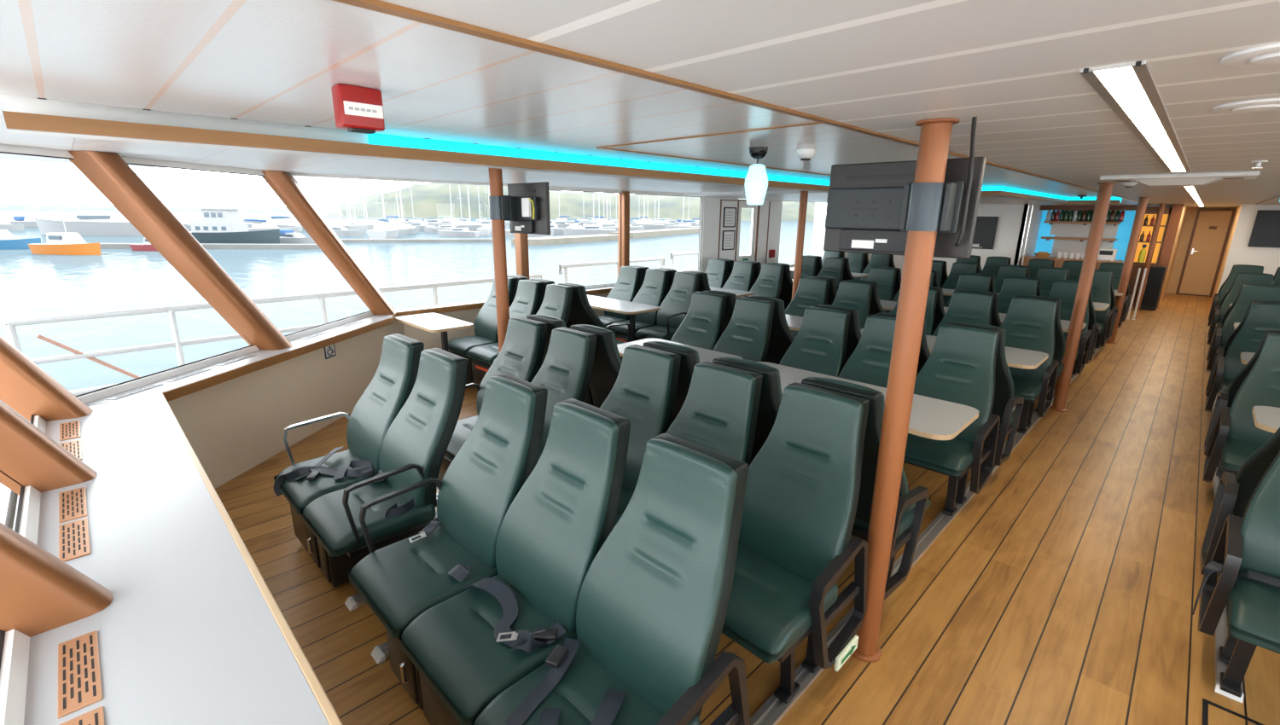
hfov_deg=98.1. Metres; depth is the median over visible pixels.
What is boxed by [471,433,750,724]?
passenger seat
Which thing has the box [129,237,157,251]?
motor boat
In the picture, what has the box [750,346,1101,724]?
rail
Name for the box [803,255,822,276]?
passenger seat
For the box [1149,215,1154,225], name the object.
bottle
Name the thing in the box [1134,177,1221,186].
grille
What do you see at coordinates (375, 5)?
trim
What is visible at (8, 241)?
motor boat
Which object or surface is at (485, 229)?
sailing yacht
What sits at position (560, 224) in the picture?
cabin cruiser
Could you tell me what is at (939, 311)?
passenger seat
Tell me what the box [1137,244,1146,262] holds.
bottle
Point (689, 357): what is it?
passenger seat
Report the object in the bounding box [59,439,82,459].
vent
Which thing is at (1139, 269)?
barrier post
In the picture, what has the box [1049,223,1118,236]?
panel
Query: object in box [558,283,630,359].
passenger seat
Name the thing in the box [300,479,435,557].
cushion
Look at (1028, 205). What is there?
post
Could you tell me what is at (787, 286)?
passenger seat
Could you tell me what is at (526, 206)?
television
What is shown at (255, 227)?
sailing yacht
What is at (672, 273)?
passenger seat
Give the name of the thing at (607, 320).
cushion
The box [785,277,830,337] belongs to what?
passenger seat
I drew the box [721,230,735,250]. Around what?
framed notice
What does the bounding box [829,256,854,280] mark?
passenger seat
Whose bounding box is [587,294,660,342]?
table
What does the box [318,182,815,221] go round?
shore
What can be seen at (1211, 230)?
door
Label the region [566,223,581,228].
cabin cruiser
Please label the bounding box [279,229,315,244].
cabin cruiser
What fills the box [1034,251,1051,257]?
basket
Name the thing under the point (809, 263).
passenger seat
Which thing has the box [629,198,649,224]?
sailing yacht
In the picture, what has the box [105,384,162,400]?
vent
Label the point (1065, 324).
table
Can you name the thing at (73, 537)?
vent
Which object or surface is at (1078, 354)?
cushion
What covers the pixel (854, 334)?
passenger seat
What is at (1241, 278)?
passenger seat
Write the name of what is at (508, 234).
cabin cruiser
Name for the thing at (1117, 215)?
bottle
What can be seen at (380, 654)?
rail
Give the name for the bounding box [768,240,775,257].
alarm box
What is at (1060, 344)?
passenger seat
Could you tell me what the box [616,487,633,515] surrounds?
cushion
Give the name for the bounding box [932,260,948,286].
passenger seat
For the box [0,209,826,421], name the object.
water
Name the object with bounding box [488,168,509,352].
pillar
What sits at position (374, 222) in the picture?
sailing yacht
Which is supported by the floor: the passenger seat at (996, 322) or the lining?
the passenger seat at (996, 322)
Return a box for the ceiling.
[0,0,1279,207]
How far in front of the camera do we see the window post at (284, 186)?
5.02 m
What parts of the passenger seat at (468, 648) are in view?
locker door, backrest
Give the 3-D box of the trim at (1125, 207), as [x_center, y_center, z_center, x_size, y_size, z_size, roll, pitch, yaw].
[9.540,-3.295,11.784,1.680,0.120,0.400,15,21,43]
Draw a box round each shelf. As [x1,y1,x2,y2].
[1041,236,1117,243]
[1044,221,1121,226]
[1138,240,1161,243]
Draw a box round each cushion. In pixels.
[273,449,378,514]
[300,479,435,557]
[348,525,498,638]
[398,575,577,724]
[444,415,478,459]
[448,335,498,355]
[465,343,499,364]
[471,644,700,724]
[535,446,544,465]
[598,314,629,328]
[608,320,657,334]
[612,512,622,529]
[616,339,626,344]
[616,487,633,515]
[634,325,677,341]
[721,545,837,663]
[853,489,930,539]
[904,433,983,476]
[999,406,1015,429]
[1011,375,1041,401]
[1056,362,1064,376]
[1076,345,1080,356]
[1094,322,1104,333]
[1217,343,1224,349]
[1218,378,1233,391]
[1221,437,1262,471]
[1227,570,1279,653]
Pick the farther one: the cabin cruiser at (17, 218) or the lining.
the cabin cruiser at (17, 218)
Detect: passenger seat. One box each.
[273,333,424,571]
[300,348,468,587]
[348,372,547,709]
[398,398,630,724]
[437,316,547,482]
[448,276,517,384]
[465,279,543,387]
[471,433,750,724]
[491,284,573,364]
[507,274,528,299]
[526,314,593,406]
[529,279,570,328]
[530,326,597,465]
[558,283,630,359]
[570,324,622,408]
[598,266,641,328]
[599,344,680,515]
[608,268,669,342]
[612,360,762,529]
[628,265,649,290]
[634,271,699,341]
[642,341,699,426]
[655,267,676,296]
[670,291,727,350]
[682,271,710,291]
[702,290,737,335]
[704,259,728,288]
[712,356,782,465]
[713,297,774,361]
[715,258,733,283]
[721,382,869,703]
[722,261,755,298]
[743,261,761,286]
[745,296,795,364]
[747,263,784,299]
[768,262,792,310]
[779,306,850,377]
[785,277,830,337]
[791,256,817,279]
[801,377,930,601]
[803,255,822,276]
[806,276,837,305]
[814,304,861,366]
[817,257,844,291]
[821,250,841,264]
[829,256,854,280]
[831,280,872,329]
[838,314,896,388]
[840,251,844,257]
[846,252,865,279]
[847,279,884,315]
[860,253,890,280]
[862,253,869,272]
[866,267,896,313]
[874,267,901,298]
[875,312,930,377]
[889,255,901,275]
[889,271,935,313]
[891,288,937,336]
[903,324,1000,516]
[929,286,945,332]
[930,270,944,307]
[931,261,943,288]
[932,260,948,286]
[932,290,994,336]
[941,262,977,306]
[944,273,991,307]
[946,321,1023,476]
[955,256,978,262]
[956,261,980,273]
[958,290,1001,327]
[965,273,994,292]
[971,255,981,272]
[980,256,1008,280]
[994,265,1027,293]
[997,277,1038,314]
[998,256,1011,264]
[1000,296,1058,433]
[1006,264,1029,277]
[1008,276,1041,296]
[1016,295,1065,412]
[1027,259,1053,278]
[1032,258,1054,267]
[1035,267,1068,296]
[1041,267,1070,279]
[1048,280,1091,374]
[1057,279,1099,374]
[1061,261,1082,280]
[1077,270,1113,354]
[1094,269,1118,348]
[1098,262,1128,327]
[1111,262,1131,321]
[1192,450,1279,698]
[1199,426,1279,575]
[1202,332,1279,482]
[1203,330,1279,476]
[1204,302,1279,412]
[1205,284,1279,371]
[1205,300,1279,406]
[1206,273,1274,344]
[1206,283,1279,360]
[1207,264,1259,320]
[1207,265,1263,325]
[1207,272,1271,337]
[1272,267,1279,285]
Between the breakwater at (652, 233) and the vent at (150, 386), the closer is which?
the vent at (150, 386)
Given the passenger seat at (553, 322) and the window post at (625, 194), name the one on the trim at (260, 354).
the window post at (625, 194)
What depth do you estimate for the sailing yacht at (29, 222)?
105.36 m
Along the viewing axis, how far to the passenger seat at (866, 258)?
10.82 m
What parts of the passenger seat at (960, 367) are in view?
leg, backrest, leg, armrest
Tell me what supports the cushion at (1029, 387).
on the passenger seat at (1028, 323)
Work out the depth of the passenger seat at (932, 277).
7.02 m
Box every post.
[0,335,93,422]
[0,400,97,495]
[0,522,113,637]
[68,151,292,350]
[261,170,395,315]
[514,232,529,279]
[618,191,629,273]
[1017,204,1029,265]
[1021,204,1033,265]
[1125,267,1140,319]
[1131,268,1146,319]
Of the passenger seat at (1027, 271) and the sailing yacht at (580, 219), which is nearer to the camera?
the passenger seat at (1027, 271)
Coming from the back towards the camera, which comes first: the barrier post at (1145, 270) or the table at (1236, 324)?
the barrier post at (1145, 270)
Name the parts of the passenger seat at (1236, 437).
armrest, backrest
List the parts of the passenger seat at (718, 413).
backrest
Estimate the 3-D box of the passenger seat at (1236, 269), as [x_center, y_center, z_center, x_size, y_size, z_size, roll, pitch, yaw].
[9.053,-0.914,8.404,0.499,1.069,0.699,15,21,43]
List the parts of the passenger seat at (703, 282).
backrest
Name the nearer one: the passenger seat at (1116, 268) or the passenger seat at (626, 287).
the passenger seat at (626, 287)
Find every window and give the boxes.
[0,143,682,403]
[0,470,40,545]
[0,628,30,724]
[30,414,46,433]
[120,156,373,341]
[290,174,311,202]
[549,187,622,289]
[629,192,703,272]
[777,200,826,267]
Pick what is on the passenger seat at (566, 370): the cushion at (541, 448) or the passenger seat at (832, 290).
the cushion at (541, 448)
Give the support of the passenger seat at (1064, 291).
on the rail at (773, 710)
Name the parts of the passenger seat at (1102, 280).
backrest, armrest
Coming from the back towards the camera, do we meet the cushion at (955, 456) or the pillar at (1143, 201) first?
the pillar at (1143, 201)
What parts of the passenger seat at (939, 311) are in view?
backrest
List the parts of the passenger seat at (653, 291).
backrest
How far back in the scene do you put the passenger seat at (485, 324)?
5.83 m
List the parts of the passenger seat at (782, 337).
backrest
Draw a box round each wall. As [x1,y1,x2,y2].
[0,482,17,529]
[167,320,404,488]
[403,197,872,350]
[893,204,1028,276]
[1013,203,1042,265]
[1050,203,1279,292]
[1158,204,1187,303]
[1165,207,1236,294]
[1211,204,1241,303]
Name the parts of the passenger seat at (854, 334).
backrest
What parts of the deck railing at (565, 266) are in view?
post, rail, post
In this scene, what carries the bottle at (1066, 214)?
on the bar shelf at (1050, 223)
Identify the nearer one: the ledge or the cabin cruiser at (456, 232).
the ledge
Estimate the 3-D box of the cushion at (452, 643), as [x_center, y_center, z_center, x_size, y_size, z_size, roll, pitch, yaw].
[-0.480,0.892,1.821,0.462,0.096,0.452,15,21,43]
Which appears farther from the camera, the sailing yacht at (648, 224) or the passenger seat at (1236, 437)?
the sailing yacht at (648, 224)
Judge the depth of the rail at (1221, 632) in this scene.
2.35 m
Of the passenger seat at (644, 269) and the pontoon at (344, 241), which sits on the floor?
the passenger seat at (644, 269)
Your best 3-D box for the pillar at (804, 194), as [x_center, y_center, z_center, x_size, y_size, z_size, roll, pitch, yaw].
[1.960,-1.086,6.915,0.134,2.066,0.134,15,21,43]
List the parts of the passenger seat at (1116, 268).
backrest, armrest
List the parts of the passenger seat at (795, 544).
leg, backrest, leg, armrest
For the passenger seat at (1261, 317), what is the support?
on the rail at (1221, 632)
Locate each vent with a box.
[57,630,102,718]
[58,487,87,523]
[58,517,90,562]
[59,420,81,441]
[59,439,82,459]
[59,706,104,724]
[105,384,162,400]
[164,368,211,382]
[216,354,255,366]
[299,331,328,339]
[338,320,361,327]
[1212,98,1279,113]
[1220,42,1279,68]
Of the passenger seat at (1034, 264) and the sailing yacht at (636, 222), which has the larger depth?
the sailing yacht at (636, 222)
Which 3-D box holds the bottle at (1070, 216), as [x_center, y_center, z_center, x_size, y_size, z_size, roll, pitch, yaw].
[9.326,-3.213,12.011,0.076,0.300,0.076,15,21,43]
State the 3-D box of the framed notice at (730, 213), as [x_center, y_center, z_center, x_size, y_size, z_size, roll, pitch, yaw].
[1.524,-2.463,9.416,0.016,0.330,0.340,15,21,43]
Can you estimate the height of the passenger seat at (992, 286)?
1.057 m
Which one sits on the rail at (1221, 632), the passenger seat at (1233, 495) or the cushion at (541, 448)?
the passenger seat at (1233, 495)
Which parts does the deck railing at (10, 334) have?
post, rail, post, rail, rail, post, post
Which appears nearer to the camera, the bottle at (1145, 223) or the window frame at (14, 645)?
the window frame at (14, 645)
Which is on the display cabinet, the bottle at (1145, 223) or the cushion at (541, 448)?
the bottle at (1145, 223)
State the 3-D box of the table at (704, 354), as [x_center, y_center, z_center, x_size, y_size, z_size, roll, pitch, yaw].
[0.243,0.280,4.324,0.970,0.732,0.580,15,21,43]
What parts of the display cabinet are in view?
panel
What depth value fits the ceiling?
1.27 m
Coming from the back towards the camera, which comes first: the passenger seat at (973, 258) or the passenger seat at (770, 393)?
the passenger seat at (973, 258)
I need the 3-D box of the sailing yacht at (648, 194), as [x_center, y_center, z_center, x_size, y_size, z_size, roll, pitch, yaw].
[3.106,-59.518,212.179,9.618,13.125,3.009,-2,15,-10]
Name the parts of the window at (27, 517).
frame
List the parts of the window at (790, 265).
frame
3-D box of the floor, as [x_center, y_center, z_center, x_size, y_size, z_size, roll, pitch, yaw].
[6.386,0.061,6.963,11.440,0.080,19.250,15,21,43]
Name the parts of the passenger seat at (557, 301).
backrest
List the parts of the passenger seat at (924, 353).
backrest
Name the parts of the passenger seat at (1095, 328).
leg, backrest, armrest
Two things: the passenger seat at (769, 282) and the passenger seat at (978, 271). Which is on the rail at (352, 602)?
the passenger seat at (978, 271)
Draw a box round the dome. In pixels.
[749,146,767,159]
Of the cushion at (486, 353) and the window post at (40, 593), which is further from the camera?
the cushion at (486, 353)
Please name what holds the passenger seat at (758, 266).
on the floor
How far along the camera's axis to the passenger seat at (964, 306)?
5.04 m
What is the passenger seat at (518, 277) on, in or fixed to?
on the floor
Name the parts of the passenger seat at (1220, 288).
armrest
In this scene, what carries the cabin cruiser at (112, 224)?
on the water
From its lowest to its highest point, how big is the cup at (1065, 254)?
0.115 m
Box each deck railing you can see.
[3,273,542,395]
[558,256,665,283]
[669,250,698,272]
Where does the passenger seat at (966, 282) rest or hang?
on the rail at (380, 654)
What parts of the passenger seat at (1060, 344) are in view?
leg, backrest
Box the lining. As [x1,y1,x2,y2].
[1034,210,1135,261]
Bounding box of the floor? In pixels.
[215,293,1279,724]
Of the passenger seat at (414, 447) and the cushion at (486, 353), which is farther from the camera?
the cushion at (486, 353)
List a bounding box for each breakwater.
[511,233,618,245]
[609,227,699,238]
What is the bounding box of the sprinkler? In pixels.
[1250,160,1268,168]
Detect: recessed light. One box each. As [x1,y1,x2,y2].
[1079,60,1190,172]
[1181,186,1204,206]
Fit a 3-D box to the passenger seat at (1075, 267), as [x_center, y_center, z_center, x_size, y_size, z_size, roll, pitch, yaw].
[6.808,-1.068,8.867,0.469,1.057,0.699,15,21,43]
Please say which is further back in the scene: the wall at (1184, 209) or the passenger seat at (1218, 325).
the wall at (1184, 209)
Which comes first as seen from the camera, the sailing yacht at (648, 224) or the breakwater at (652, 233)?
the breakwater at (652, 233)
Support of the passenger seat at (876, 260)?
on the floor
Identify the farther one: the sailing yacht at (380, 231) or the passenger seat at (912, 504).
the sailing yacht at (380, 231)
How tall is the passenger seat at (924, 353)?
1.057 m
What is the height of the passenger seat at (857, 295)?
1.057 m
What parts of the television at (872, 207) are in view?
socket panel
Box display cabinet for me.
[1128,206,1171,307]
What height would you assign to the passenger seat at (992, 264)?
1.057 m
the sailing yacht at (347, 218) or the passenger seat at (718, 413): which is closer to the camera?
the passenger seat at (718, 413)
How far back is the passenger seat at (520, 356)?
3.48 m
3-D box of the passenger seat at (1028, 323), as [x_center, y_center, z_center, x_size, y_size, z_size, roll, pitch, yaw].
[3.171,0.021,4.668,0.499,1.069,0.699,15,21,43]
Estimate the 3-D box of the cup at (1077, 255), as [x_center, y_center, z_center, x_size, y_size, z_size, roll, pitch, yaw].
[8.804,-2.141,11.162,0.088,0.115,0.086,15,21,43]
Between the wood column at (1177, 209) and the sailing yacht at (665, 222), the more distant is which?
the sailing yacht at (665, 222)
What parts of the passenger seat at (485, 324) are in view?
locker door, backrest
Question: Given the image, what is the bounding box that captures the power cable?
[954,116,977,246]
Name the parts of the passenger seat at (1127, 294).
armrest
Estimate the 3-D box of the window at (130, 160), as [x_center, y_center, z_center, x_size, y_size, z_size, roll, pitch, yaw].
[-2.955,-0.884,4.487,0.480,1.350,2.179,2,15,6]
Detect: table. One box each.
[395,313,473,352]
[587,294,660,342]
[616,338,742,362]
[709,286,753,297]
[756,361,979,466]
[785,314,802,331]
[790,268,868,279]
[860,328,1048,442]
[879,299,896,310]
[942,288,954,296]
[943,307,1086,331]
[997,293,1109,310]
[1113,290,1122,296]
[1233,322,1240,329]
[1239,352,1255,364]
[1251,406,1279,433]
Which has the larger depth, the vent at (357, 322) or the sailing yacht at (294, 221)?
the sailing yacht at (294, 221)
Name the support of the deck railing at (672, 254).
on the deck
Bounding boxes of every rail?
[344,593,366,611]
[371,641,389,664]
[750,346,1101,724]
[1212,393,1244,703]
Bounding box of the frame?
[1202,698,1264,724]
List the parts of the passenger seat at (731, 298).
backrest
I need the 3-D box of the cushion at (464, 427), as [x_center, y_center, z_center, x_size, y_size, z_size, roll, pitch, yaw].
[-1.028,0.454,3.438,0.462,0.096,0.452,15,21,43]
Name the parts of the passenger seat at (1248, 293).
armrest, backrest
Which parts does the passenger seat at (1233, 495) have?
armrest, backrest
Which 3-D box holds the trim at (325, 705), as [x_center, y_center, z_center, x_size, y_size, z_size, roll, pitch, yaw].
[-0.007,0.900,0.537,7.540,0.039,0.020,15,21,43]
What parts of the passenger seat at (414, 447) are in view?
locker door, armrest, backrest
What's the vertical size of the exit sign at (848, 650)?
0.056 m
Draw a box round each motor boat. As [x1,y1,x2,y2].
[0,229,40,250]
[27,197,101,255]
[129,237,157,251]
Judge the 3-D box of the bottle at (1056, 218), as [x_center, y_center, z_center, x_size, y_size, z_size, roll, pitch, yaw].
[9.140,-3.252,12.149,0.076,0.300,0.076,15,21,43]
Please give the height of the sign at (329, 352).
0.140 m
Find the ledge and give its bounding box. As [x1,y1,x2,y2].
[12,393,329,724]
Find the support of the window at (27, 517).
on the ledge
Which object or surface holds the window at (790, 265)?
in the wall at (712, 205)
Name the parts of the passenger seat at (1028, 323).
leg, backrest, leg, armrest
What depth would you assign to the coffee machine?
10.77 m
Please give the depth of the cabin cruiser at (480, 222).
132.77 m
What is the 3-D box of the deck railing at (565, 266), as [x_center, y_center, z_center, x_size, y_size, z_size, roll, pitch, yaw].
[-0.381,-1.097,9.108,0.063,1.150,2.412,14,20,41]
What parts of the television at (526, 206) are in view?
socket panel, screen frame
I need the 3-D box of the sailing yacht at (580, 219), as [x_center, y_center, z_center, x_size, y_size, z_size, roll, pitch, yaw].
[-19.458,-54.722,193.090,9.710,13.250,3.037,-5,16,-19]
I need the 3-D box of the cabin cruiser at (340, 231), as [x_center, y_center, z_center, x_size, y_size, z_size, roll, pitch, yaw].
[-44.971,-19.554,82.935,7.045,1.558,2.204,-1,15,-6]
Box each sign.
[323,343,336,359]
[834,634,858,671]
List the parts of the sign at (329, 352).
panel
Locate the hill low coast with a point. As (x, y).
(2, 206)
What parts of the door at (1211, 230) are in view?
plate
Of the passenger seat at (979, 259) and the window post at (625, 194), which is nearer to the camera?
the window post at (625, 194)
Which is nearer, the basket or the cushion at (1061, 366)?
the cushion at (1061, 366)
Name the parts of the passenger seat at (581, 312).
backrest, armrest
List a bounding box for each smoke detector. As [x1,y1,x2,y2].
[796,148,816,160]
[1121,182,1137,187]
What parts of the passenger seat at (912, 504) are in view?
backrest, leg, armrest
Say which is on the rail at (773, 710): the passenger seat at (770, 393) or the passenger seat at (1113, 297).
the passenger seat at (1113, 297)
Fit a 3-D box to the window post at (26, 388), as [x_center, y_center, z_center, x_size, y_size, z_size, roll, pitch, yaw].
[-3.090,-0.305,2.326,0.178,1.312,0.930,15,21,43]
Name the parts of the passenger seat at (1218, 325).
armrest, backrest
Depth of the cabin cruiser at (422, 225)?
113.90 m
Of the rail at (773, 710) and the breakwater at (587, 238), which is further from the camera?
the breakwater at (587, 238)
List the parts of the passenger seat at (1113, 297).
leg, armrest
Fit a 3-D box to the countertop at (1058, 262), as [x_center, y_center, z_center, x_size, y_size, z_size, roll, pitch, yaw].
[8.748,-1.655,11.445,1.620,0.970,0.660,15,21,43]
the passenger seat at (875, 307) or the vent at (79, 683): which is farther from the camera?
the passenger seat at (875, 307)
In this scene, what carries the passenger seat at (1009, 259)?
on the rail at (352, 602)
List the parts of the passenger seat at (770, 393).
backrest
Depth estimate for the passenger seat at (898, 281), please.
7.47 m
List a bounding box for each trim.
[0,94,1122,203]
[84,286,613,406]
[157,392,343,724]
[162,288,611,401]
[331,0,1150,204]
[596,122,830,175]
[1039,204,1137,210]
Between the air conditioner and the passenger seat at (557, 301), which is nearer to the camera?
the air conditioner
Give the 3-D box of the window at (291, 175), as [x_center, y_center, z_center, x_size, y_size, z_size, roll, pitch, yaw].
[-2.273,-1.235,5.847,0.040,1.300,2.410,15,21,43]
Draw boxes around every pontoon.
[99,243,319,249]
[340,238,492,243]
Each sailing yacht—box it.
[10,160,59,227]
[149,167,189,223]
[176,170,223,231]
[189,174,205,222]
[239,175,298,232]
[247,175,302,231]
[288,177,343,230]
[289,176,301,223]
[320,178,367,232]
[325,178,366,221]
[333,179,360,222]
[347,180,383,225]
[348,179,381,230]
[349,184,360,219]
[366,180,398,238]
[379,180,418,224]
[393,181,415,235]
[400,181,424,222]
[436,183,459,221]
[448,184,485,231]
[453,184,466,225]
[471,186,489,221]
[476,186,492,235]
[553,191,575,223]
[571,192,592,223]
[571,192,614,229]
[582,192,616,226]
[589,192,617,226]
[593,192,618,223]
[605,193,618,221]
[610,198,644,232]
[629,194,664,229]
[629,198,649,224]
[639,194,659,221]
[645,195,676,228]
[652,195,656,221]
[664,196,699,228]
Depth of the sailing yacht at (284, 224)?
99.13 m
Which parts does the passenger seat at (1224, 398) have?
armrest, leg, backrest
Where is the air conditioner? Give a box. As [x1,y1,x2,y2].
[1099,170,1260,186]
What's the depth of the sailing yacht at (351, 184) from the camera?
155.09 m
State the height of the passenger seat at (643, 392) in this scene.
1.057 m
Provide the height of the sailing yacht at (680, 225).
11.258 m
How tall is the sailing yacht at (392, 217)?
12.787 m
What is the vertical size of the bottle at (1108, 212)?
0.300 m
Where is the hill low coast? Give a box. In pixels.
[0,203,332,212]
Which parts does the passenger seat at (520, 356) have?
locker door, armrest, backrest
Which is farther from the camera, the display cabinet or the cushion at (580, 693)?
the display cabinet
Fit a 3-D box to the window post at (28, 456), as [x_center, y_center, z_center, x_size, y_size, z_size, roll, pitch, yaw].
[-2.409,-0.120,1.663,0.128,1.312,0.911,15,21,43]
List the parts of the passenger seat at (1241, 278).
armrest, backrest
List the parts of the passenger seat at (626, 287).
backrest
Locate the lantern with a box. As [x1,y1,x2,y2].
[744,159,767,205]
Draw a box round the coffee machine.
[1097,248,1117,261]
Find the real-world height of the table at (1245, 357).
0.732 m
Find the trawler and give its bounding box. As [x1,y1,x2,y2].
[188,186,279,244]
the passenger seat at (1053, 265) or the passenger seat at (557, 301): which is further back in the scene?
the passenger seat at (1053, 265)
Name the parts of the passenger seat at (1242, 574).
armrest, leg, leg, backrest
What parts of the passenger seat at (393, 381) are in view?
locker door, locker handle, armrest, backrest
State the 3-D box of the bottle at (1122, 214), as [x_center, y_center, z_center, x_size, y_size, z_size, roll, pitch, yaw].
[9.913,-3.046,11.407,0.076,0.300,0.076,15,21,43]
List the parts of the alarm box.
sign plate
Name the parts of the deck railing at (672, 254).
post, rail, rail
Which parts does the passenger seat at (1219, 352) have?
armrest, backrest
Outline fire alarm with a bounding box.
[331,83,384,133]
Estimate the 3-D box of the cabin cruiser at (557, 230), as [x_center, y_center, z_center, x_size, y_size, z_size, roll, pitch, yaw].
[-17.004,-23.891,99.620,8.868,1.961,2.774,0,15,-4]
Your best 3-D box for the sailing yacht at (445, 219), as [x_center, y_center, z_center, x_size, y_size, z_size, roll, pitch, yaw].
[-51.956,-44.619,152.940,10.111,13.797,3.163,-3,15,-14]
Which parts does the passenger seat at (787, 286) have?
backrest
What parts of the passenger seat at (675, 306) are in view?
armrest, backrest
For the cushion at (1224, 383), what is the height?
0.096 m
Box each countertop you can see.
[1019,256,1122,269]
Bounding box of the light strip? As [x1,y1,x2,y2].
[367,133,1122,202]
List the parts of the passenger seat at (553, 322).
backrest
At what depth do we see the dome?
2.52 m
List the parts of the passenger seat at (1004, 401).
backrest, leg, armrest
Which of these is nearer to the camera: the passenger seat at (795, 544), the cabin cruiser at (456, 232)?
the passenger seat at (795, 544)
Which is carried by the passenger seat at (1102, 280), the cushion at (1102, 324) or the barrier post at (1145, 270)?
the cushion at (1102, 324)
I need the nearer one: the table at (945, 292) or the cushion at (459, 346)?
the cushion at (459, 346)
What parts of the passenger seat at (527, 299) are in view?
locker door, backrest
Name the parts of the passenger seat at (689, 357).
backrest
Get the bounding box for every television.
[488,181,550,234]
[823,157,986,258]
[971,216,998,249]
[1247,209,1279,247]
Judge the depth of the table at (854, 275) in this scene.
10.11 m
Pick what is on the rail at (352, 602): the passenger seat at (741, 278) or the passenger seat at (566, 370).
the passenger seat at (566, 370)
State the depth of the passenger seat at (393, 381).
2.89 m
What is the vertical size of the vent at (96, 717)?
0.006 m
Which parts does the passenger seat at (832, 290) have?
backrest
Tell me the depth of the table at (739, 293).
7.62 m
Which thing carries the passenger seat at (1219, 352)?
on the rail at (1221, 632)
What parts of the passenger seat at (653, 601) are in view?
backrest, armrest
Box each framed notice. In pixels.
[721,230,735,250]
[722,207,736,227]
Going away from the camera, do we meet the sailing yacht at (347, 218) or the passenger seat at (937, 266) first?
the passenger seat at (937, 266)
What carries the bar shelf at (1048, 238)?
attached to the lining
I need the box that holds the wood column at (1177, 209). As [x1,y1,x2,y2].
[1156,203,1184,308]
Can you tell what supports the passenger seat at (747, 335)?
on the rail at (352, 602)
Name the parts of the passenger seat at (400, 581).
armrest, locker door, locker handle, backrest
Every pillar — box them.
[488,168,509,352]
[791,190,808,299]
[851,118,959,663]
[1049,182,1117,412]
[1105,197,1150,343]
[1132,203,1165,311]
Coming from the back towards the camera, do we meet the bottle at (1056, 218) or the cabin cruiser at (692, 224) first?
the cabin cruiser at (692, 224)
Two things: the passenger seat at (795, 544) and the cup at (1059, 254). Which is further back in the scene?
the cup at (1059, 254)
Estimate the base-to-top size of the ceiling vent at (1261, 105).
0.018 m
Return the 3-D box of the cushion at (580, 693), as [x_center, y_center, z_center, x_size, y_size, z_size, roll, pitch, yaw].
[-0.147,0.981,1.502,0.462,0.096,0.452,15,21,43]
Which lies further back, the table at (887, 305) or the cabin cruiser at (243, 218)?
the cabin cruiser at (243, 218)
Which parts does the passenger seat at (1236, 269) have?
armrest, backrest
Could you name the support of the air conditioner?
attached to the ceiling
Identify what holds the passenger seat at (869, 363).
on the floor
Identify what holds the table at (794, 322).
on the floor
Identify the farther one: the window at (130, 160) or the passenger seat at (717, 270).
the passenger seat at (717, 270)
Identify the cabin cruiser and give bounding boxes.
[0,221,23,230]
[7,216,24,223]
[34,211,143,236]
[242,217,277,224]
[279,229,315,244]
[330,226,363,236]
[372,222,419,232]
[405,222,435,230]
[407,221,440,227]
[424,219,440,224]
[424,224,454,232]
[430,220,455,225]
[436,227,479,237]
[478,221,506,225]
[505,228,553,237]
[550,223,563,234]
[552,221,580,227]
[562,224,616,235]
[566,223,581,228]
[666,220,685,225]
[688,222,699,226]
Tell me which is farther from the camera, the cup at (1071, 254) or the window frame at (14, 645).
the cup at (1071, 254)
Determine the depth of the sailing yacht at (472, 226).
109.91 m
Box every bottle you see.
[1045,209,1051,221]
[1050,209,1055,221]
[1053,209,1059,221]
[1058,209,1064,221]
[1063,209,1068,221]
[1067,209,1073,221]
[1071,209,1077,221]
[1076,210,1082,221]
[1080,210,1087,221]
[1085,210,1091,221]
[1105,210,1110,221]
[1108,210,1115,221]
[1113,210,1120,221]
[1118,210,1124,221]
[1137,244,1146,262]
[1139,231,1144,241]
[1143,215,1148,225]
[1146,231,1151,241]
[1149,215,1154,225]
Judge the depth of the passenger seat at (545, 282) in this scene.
5.70 m
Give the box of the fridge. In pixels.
[1140,265,1167,310]
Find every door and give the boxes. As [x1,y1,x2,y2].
[717,199,770,263]
[1175,209,1236,296]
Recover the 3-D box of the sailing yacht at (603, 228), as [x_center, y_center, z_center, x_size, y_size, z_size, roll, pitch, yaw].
[-8.858,-30.745,107.260,8.363,11.412,2.616,-5,16,-19]
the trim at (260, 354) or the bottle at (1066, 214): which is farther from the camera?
the bottle at (1066, 214)
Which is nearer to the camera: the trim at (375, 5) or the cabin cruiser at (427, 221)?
the trim at (375, 5)
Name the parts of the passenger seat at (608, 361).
backrest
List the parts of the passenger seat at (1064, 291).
backrest, armrest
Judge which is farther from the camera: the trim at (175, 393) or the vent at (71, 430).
the trim at (175, 393)
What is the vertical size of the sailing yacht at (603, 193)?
13.200 m
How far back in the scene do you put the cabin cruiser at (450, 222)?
133.80 m
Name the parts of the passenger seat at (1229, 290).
armrest, backrest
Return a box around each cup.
[1057,252,1062,258]
[1063,252,1069,258]
[1069,252,1074,258]
[1075,253,1081,259]
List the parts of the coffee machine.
control panel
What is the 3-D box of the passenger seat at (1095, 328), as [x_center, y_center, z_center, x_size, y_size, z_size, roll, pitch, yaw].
[5.023,-0.440,6.470,0.499,1.069,0.699,15,21,43]
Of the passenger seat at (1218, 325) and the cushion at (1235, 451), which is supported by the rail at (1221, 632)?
the passenger seat at (1218, 325)
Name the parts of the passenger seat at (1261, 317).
armrest, backrest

